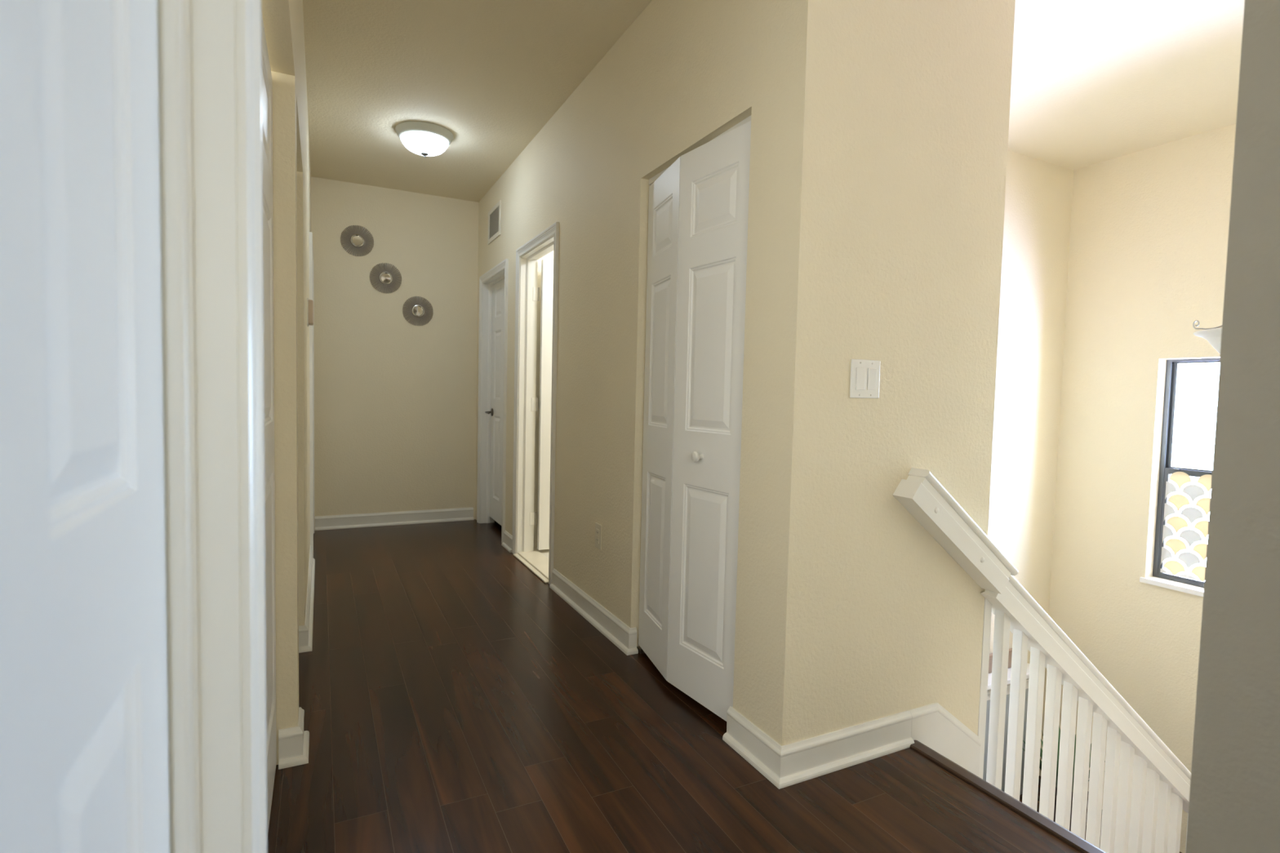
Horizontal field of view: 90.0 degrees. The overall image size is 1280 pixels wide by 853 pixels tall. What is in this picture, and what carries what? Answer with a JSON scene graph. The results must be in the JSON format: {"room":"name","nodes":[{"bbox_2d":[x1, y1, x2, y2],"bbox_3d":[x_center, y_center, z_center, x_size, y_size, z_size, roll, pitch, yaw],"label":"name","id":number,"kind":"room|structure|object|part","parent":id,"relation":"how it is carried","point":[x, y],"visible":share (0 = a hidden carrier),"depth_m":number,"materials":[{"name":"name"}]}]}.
{"room":"upstairs hallway","nodes":[
{"label":"upstairs hallway","id":0,"kind":"room"},
{"bbox_2d":[261,0,311,764],"bbox_3d":[-0.974,-0.339,1.682,0.115,2.680,7.312,0,3,-27],"label":"wall","id":1,"kind":"structure","parent":0,"point":[283,20],"depth_m":1.85,"materials":[{"name":"beige paint"}]},
{"bbox_2d":[0,0,242,852],"bbox_3d":[-0.286,0.074,0.295,0.106,2.027,0.711,0,3,-27],"label":"door","id":2,"kind":"structure","parent":1,"relation":"in","point":[121,721],"depth_m":0.46,"materials":[{"name":"white wood"}]},
{"bbox_3d":[-0.286,0.074,0.295,0.106,2.027,0.711,0,3,-27],"label":"frame","id":3,"kind":"part","parent":2,"relation":"part of","materials":[{"name":"white wood"}]},
{"bbox_2d":[234,0,266,852],"bbox_3d":[-0.230,0.053,0.321,0.018,2.070,0.798,0,3,-27],"label":"door frame","id":4,"kind":"structure","parent":1,"relation":"attached to","point":[248,42],"depth_m":0.64,"materials":[{"name":"white wood"}]},
{"bbox_2d":[261,11,276,839],"bbox_3d":[-0.916,0.026,1.540,0.030,1.943,0.610,0,3,-27],"label":"door","id":5,"kind":"structure","parent":1,"relation":"in","point":[267,80],"depth_m":1.65,"materials":[{"name":"white wood"}]},
{"bbox_2d":[278,706,309,769],"bbox_3d":[-1.049,0.935,1.943,0.077,0.105,0.174,0,3,-27],"label":"baseboard","id":6,"kind":"structure","parent":1,"relation":"attached to","point":[293,742],"depth_m":1.88,"materials":[{"name":"white wood"}]},
{"bbox_2d":[298,545,315,653],"bbox_3d":[-1.753,0.846,3.355,0.077,0.105,1.548,0,3,-27],"label":"baseboard","id":7,"kind":"structure","parent":1,"relation":"attached to","point":[305,632],"depth_m":2.93,"materials":[{"name":"white wood"}]},
{"bbox_2d":[306,297,313,326],"bbox_3d":[-1.754,-0.606,3.407,0.029,0.136,0.144,0,3,-27],"label":"thermostat","id":8,"kind":"object","parent":1,"relation":"attached to","point":[309,302],"visible":0.98,"depth_m":3.35,"materials":[{"name":"beige plastic"}]},
{"bbox_3d":[-1.765,-0.606,3.402,0.005,0.136,0.144,0,3,-27],"label":"plate","id":9,"kind":"part","parent":8,"relation":"part of","materials":[{"name":"beige plastic"}]},
{"bbox_2d":[309,231,314,558],"bbox_3d":[-2.258,-0.201,4.407,0.018,2.063,0.868,0,3,-27],"label":"door frame","id":10,"kind":"structure","parent":1,"relation":"attached to","point":[311,247],"depth_m":4.04,"materials":[{"name":"white wood"}]},
{"bbox_2d":[311,176,478,529],"bbox_3d":[-1.441,-0.544,5.464,4.300,2.680,0.115,0,3,-27],"label":"wall","id":11,"kind":"structure","parent":0,"point":[395,398],"depth_m":5.13,"materials":[{"name":"beige paint"}]},
{"bbox_2d":[340,224,373,256],"bbox_3d":[-2.188,-1.440,4.956,0.238,0.238,0.022,0,3,-27],"label":"sunburst mirror","id":12,"kind":"object","parent":11,"relation":"attached to","point":[357,242],"visible":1,"depth_m":4.96,"materials":[{"name":"grey metal"}]},
{"bbox_2d":[352,235,362,244],"bbox_3d":[-2.191,-1.440,4.960,0.074,0.074,0.007,0,3,-27],"label":"mirror","id":13,"kind":"object","parent":12,"relation":"attached to","point":[357,240],"depth_m":4.96,"materials":[{"name":"clear glass"}]},
{"bbox_3d":[-2.188,-1.440,4.955,0.106,0.106,0.020,0,3,-27],"label":"bead frame","id":14,"kind":"part","parent":12,"relation":"part of","materials":[{"name":"silver metal"}]},
{"bbox_2d":[369,262,401,293],"bbox_3d":[-2.009,-1.175,5.062,0.238,0.238,0.022,0,3,-27],"label":"sunburst mirror","id":15,"kind":"object","parent":11,"relation":"attached to","point":[387,278],"visible":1,"depth_m":5.06,"materials":[{"name":"silver metal"}]},
{"bbox_3d":[-2.009,-1.175,5.061,0.106,0.106,0.020,2,2,-27],"label":"bead frame","id":16,"kind":"part","parent":15,"relation":"part of","materials":[{"name":"silver metal"}]},
{"bbox_2d":[381,273,391,282],"bbox_3d":[-2.011,-1.175,5.066,0.074,0.074,0.007,2,2,-27],"label":"mirror","id":17,"kind":"object","parent":15,"relation":"attached to","point":[385,277],"depth_m":5.06,"materials":[{"name":"clear glass"}]},
{"bbox_2d":[315,506,473,530],"bbox_3d":[-1.965,0.747,5.204,1.210,0.105,0.028,0,3,-27],"label":"baseboard","id":18,"kind":"structure","parent":11,"relation":"attached to","point":[403,517],"depth_m":5.18,"materials":[{"name":"white wood"}]},
{"bbox_2d":[402,296,433,325],"bbox_3d":[-1.797,-0.936,5.183,0.238,0.238,0.022,1,3,-27],"label":"sunburst mirror","id":19,"kind":"object","parent":11,"relation":"attached to","point":[417,311],"visible":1,"depth_m":5.18,"materials":[{"name":"silver metal"}]},
{"bbox_2d":[413,306,422,315],"bbox_3d":[-1.799,-0.936,5.187,0.074,0.074,0.007,1,3,-27],"label":"mirror","id":20,"kind":"object","parent":19,"relation":"attached to","point":[417,310],"depth_m":5.18,"materials":[{"name":"clear glass"}]},
{"bbox_3d":[-1.796,-0.936,5.182,0.106,0.106,0.020,1,3,-27],"label":"bead frame","id":21,"kind":"part","parent":19,"relation":"part of","materials":[{"name":"silver metal"}]},
{"bbox_2d":[517,551,548,579],"bbox_3d":[-0.611,0.877,4.057,0.141,0.012,0.696,0,3,-27],"label":"floor","id":22,"kind":"structure","parent":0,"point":[537,560],"depth_m":4.14,"materials":[{"name":"beige stone"}]},
{"bbox_2d":[533,250,553,547],"bbox_3d":[0.115,-0.481,4.924,1.998,2.680,0.080,0,3,-27],"label":"wall","id":23,"kind":"structure","parent":0,"point":[549,256],"depth_m":4.48,"materials":[{"name":"beige paint"}]},
{"bbox_2d":[266,519,1080,852],"bbox_3d":[0.130,1.103,2.323,4.300,0.226,7.312,0,3,-27],"label":"floor","id":24,"kind":"structure","parent":0,"point":[451,700],"depth_m":1.97,"materials":[{"name":"laminate"}]},
{"bbox_2d":[513,553,548,583],"bbox_3d":[-0.689,0.884,4.019,0.032,0.010,0.696,0,3,-27],"label":"trim","id":25,"kind":"structure","parent":24,"relation":"on","point":[518,557],"depth_m":3.98,"materials":[{"name":"white wood"}]},
{"bbox_2d":[1019,775,1181,852],"bbox_3d":[2.041,2.466,2.915,2.833,2.848,2.173,0,3,-27],"label":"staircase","id":26,"kind":"structure","parent":24,"relation":"attached to","point":[1039,779],"depth_m":4.24,"materials":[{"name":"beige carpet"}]},
{"bbox_2d":[982,662,1030,795],"bbox_3d":[2.259,2.037,4.131,0.840,0.871,0.150,0,3,-27],"label":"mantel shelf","id":27,"kind":"object","parent":26,"relation":"on","point":[1009,670],"visible":0.07,"depth_m":4.18,"materials":[{"name":"white wood"}]},
{"bbox_2d":[988,648,1012,673],"bbox_3d":[2.268,1.539,4.154,0.720,0.120,0.026,0,3,-27],"label":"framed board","id":28,"kind":"object","parent":27,"relation":"on","point":[1010,655],"visible":0.09,"depth_m":4.17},
{"bbox_3d":[2.260,1.672,4.125,0.800,0.022,0.120,0,3,-27],"label":"moulding","id":29,"kind":"part","parent":27,"relation":"part of","materials":[{"name":"white wood"}]},
{"bbox_2d":[893,467,1191,852],"bbox_3d":[1.712,1.461,2.549,2.157,2.673,0.194,0,3,-27],"label":"stair railing","id":30,"kind":"object","parent":26,"relation":"on","point":[1150,786],"visible":0.83,"depth_m":2.40,"materials":[{"name":"white wood"}]},
{"bbox_3d":[1.046,0.337,2.091,0.458,0.364,0.061,0,3,-27],"label":"rail","id":31,"kind":"part","parent":30,"relation":"part of","materials":[{"name":"white wood"}]},
{"bbox_3d":[1.175,1.081,2.300,0.039,0.995,0.117,0,3,-27],"label":"wall post","id":32,"kind":"part","parent":30,"relation":"part of","materials":[{"name":"white wood"}]},
{"bbox_3d":[1.903,1.175,2.595,1.656,1.302,0.095,0,3,-27],"label":"handrail","id":33,"kind":"part","parent":30,"relation":"part of","materials":[{"name":"white wood"}]},
{"bbox_3d":[1.927,1.141,2.605,1.637,1.277,0.070,0,3,-27],"label":"handrail","id":34,"kind":"part","parent":30,"relation":"part of","materials":[{"name":"white wood"}]},
{"bbox_2d":[1022,724,1105,831],"bbox_3d":[2.654,2.190,4.049,0.488,0.594,0.498,3,3,32],"label":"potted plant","id":35,"kind":"object","parent":26,"relation":"on","point":[1059,739],"visible":0.1,"depth_m":3.97,"materials":[{"name":"green plant"}]},
{"bbox_3d":[2.662,2.379,4.018,0.260,0.220,0.260,0,3,-27],"label":"pot","id":36,"kind":"part","parent":35,"relation":"part of","materials":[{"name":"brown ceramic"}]},
{"bbox_2d":[302,0,1244,202],"bbox_3d":[0.813,-1.741,2.485,5.680,0.120,7.312,0,3,-27],"label":"ceiling","id":37,"kind":"structure","parent":0,"point":[1094,82],"depth_m":3.13,"materials":[{"name":"beige paint"}]},
{"bbox_2d":[395,120,453,157],"bbox_3d":[-1.323,-1.730,3.932,0.340,0.150,0.340,0,3,-27],"label":"ceiling light","id":38,"kind":"object","parent":37,"relation":"attached to","point":[425,139],"visible":1,"depth_m":3.84,"materials":[{"name":"white glass"}]},
{"bbox_3d":[-1.323,-1.722,3.933,0.278,0.086,0.278,0,3,-27],"label":"lamp shade","id":39,"kind":"part","parent":38,"relation":"part of","materials":[{"name":"white glass"}]},
{"bbox_2d":[1192,320,1222,354],"bbox_3d":[2.394,-0.931,2.398,0.430,1.414,0.430,0,3,-27],"label":"pendant lamp","id":40,"kind":"object","parent":37,"relation":"hanging from","point":[1213,335],"visible":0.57,"depth_m":2.48,"materials":[{"name":"white glass"}]},
{"bbox_3d":[2.304,-0.505,2.499,0.211,0.246,0.005,4,4,44],"label":"scroll arm","id":41,"kind":"part","parent":40,"relation":"part of","materials":[{"name":"silver metal"}]},
{"bbox_2d":[475,0,1279,852],"bbox_3d":[0.247,-0.342,2.291,0.115,2.680,7.312,0,3,-27],"label":"wall","id":42,"kind":"structure","parent":0,"point":[683,73],"depth_m":1.88,"materials":[{"name":"beige paint"}]},
{"bbox_2d":[480,269,504,525],"bbox_3d":[-1.091,-0.169,4.974,0.116,1.994,0.760,0,3,-27],"label":"door","id":43,"kind":"structure","parent":42,"relation":"in","point":[493,289],"depth_m":5.23,"materials":[{"name":"white wood"}]},
{"bbox_2d":[476,258,508,542],"bbox_3d":[-1.149,-0.190,4.944,0.018,2.038,0.848,0,3,-27],"label":"door frame","id":44,"kind":"structure","parent":42,"relation":"attached to","point":[503,265],"depth_m":4.67,"materials":[{"name":"white wood"}]},
{"bbox_2d":[487,200,501,244],"bbox_3d":[-1.109,-1.546,4.866,0.009,0.249,0.380,0,3,-27],"label":"air vent","id":45,"kind":"object","parent":42,"relation":"in","point":[495,214],"visible":1,"depth_m":4.85,"materials":[{"name":"beige metal"}]},
{"bbox_2d":[501,530,512,552],"bbox_3d":[-0.930,0.807,4.499,0.028,0.105,0.227,0,3,-27],"label":"baseboard","id":46,"kind":"structure","parent":42,"relation":"attached to","point":[507,544],"depth_m":4.49,"materials":[{"name":"white wood"}]},
{"bbox_2d":[516,235,554,553],"bbox_3d":[-0.286,-0.115,4.157,0.826,2.007,0.733,0,3,-27],"label":"door","id":47,"kind":"structure","parent":42,"relation":"in","point":[529,291],"depth_m":4.31,"materials":[{"name":"white wood"}]},
{"bbox_3d":[-0.736,0.630,4.368,0.034,0.090,0.003,0,3,-27],"label":"hinge plate","id":48,"kind":"part","parent":47,"relation":"part of","materials":[{"name":"white plastic"}]},
{"bbox_3d":[-0.718,-0.149,4.328,0.034,0.090,0.003,0,3,-27],"label":"hinge plate","id":49,"kind":"part","parent":47,"relation":"part of","materials":[{"name":"white plastic"}]},
{"bbox_3d":[-0.701,-0.887,4.290,0.034,0.090,0.003,0,3,-27],"label":"hinge plate","id":50,"kind":"part","parent":47,"relation":"part of","materials":[{"name":"white plastic"}]},
{"bbox_2d":[511,222,559,585],"bbox_3d":[-0.663,-0.136,3.968,0.018,2.051,0.821,0,3,-27],"label":"door frame","id":51,"kind":"structure","parent":42,"relation":"attached to","point":[553,229],"depth_m":3.68,"materials":[{"name":"white wood"}]},
{"bbox_2d":[549,568,638,655],"bbox_3d":[-0.260,0.890,3.182,0.053,0.105,1.030,0,3,-27],"label":"baseboard","id":52,"kind":"structure","parent":42,"relation":"attached to","point":[624,637],"depth_m":3.04,"materials":[{"name":"white wood"}]},
{"bbox_2d":[595,522,602,550],"bbox_3d":[-0.200,0.523,3.052,0.010,0.117,0.072,0,3,-27],"label":"power outlet","id":53,"kind":"object","parent":42,"relation":"attached to","point":[597,526],"visible":1,"depth_m":3.04,"materials":[{"name":"beige plastic"}]},
{"bbox_2d":[595,528,599,543],"bbox_3d":[-0.202,0.523,3.051,0.003,0.067,0.033,0,3,-27],"label":"receptacle","id":54,"kind":"object","parent":53,"relation":"attached to","point":[597,530],"depth_m":3.05,"materials":[{"name":"beige plastic"}]},
{"bbox_2d":[636,115,751,721],"bbox_3d":[0.162,-0.008,2.366,0.112,1.999,0.757,0,3,-27],"label":"door","id":55,"kind":"structure","parent":42,"relation":"in","point":[698,206],"depth_m":2.25,"materials":[{"name":"white wood"}]},
{"bbox_3d":[0.198,0.104,2.212,0.038,0.038,0.038,0,3,-27],"label":"knob","id":56,"kind":"part","parent":55,"relation":"part of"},
{"bbox_2d":[813,0,1015,737],"bbox_3d":[0.816,1.206,2.131,0.753,5.730,0.115,0,3,-27],"label":"wall","id":57,"kind":"structure","parent":0,"point":[923,94],"depth_m":1.99,"materials":[{"name":"beige paint"}]},
{"bbox_2d":[722,706,914,789],"bbox_3d":[0.576,0.967,2.059,0.546,0.105,0.286,0,3,-27],"label":"baseboard","id":58,"kind":"structure","parent":57,"relation":"attached to","point":[793,763],"depth_m":1.94,"materials":[{"name":"white wood"}]},
{"bbox_2d":[849,359,879,398],"bbox_3d":[0.671,-0.141,1.903,0.116,0.114,0.010,0,3,-27],"label":"light switch","id":59,"kind":"object","parent":57,"relation":"attached to","point":[864,379],"visible":1,"depth_m":1.90,"materials":[{"name":"white plastic"}]},
{"bbox_2d":[909,702,981,777],"bbox_3d":[1.026,1.170,2.161,0.349,0.500,0.014,0,3,-27],"label":"trim","id":60,"kind":"structure","parent":57,"relation":"attached to","point":[933,726],"depth_m":2.15,"materials":[{"name":"white wood"}]},
{"bbox_2d":[910,740,1106,852],"bbox_3d":[1.087,1.061,1.655,0.052,0.034,0.932,0,3,-27],"label":"trim","id":61,"kind":"structure","parent":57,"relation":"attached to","point":[1033,816],"depth_m":1.77,"materials":[{"name":"brown wood"}]},
{"bbox_2d":[987,150,1073,773],"bbox_3d":[1.443,1.135,3.816,3.378,5.730,0.115,0,3,-27],"label":"wall","id":62,"kind":"structure","parent":0,"point":[1038,197],"depth_m":4.22,"materials":[{"name":"beige paint"}]},
{"bbox_2d":[1039,124,1235,852],"bbox_3d":[3.428,1.198,3.461,0.140,5.730,2.295,0,3,-27],"label":"wall","id":63,"kind":"structure","parent":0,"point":[1149,227],"depth_m":4.00,"materials":[{"name":"beige paint"}]},
{"bbox_2d":[1139,358,1219,596],"bbox_3d":[3.381,0.301,3.526,0.161,1.369,0.949,0,3,-27],"label":"window","id":64,"kind":"structure","parent":63,"relation":"in","point":[1166,468],"depth_m":3.91,"materials":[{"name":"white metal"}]},
{"bbox_3d":[3.343,0.971,3.549,0.110,0.028,0.949,0,3,-27],"label":"sill","id":65,"kind":"part","parent":64,"relation":"part of","materials":[{"name":"white wood"}]},
{"bbox_3d":[3.409,0.608,3.559,0.019,0.662,0.861,0,3,-27],"label":"sash","id":66,"kind":"part","parent":64,"relation":"part of","materials":[{"name":"grey metal"}]},
{"bbox_2d":[1160,471,1211,581],"bbox_3d":[3.399,0.606,3.552,0.001,0.630,0.838,0,3,-27],"label":"film","id":67,"kind":"object","parent":64,"relation":"attached to","point":[1193,491],"visible":0.41,"depth_m":3.82,"materials":[{"name":"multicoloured plastic"}]},
{"bbox_3d":[3.441,-0.034,3.535,0.018,0.675,0.869,0,3,-27],"label":"sash","id":68,"kind":"part","parent":64,"relation":"part of","materials":[{"name":"glass"}]}
]}

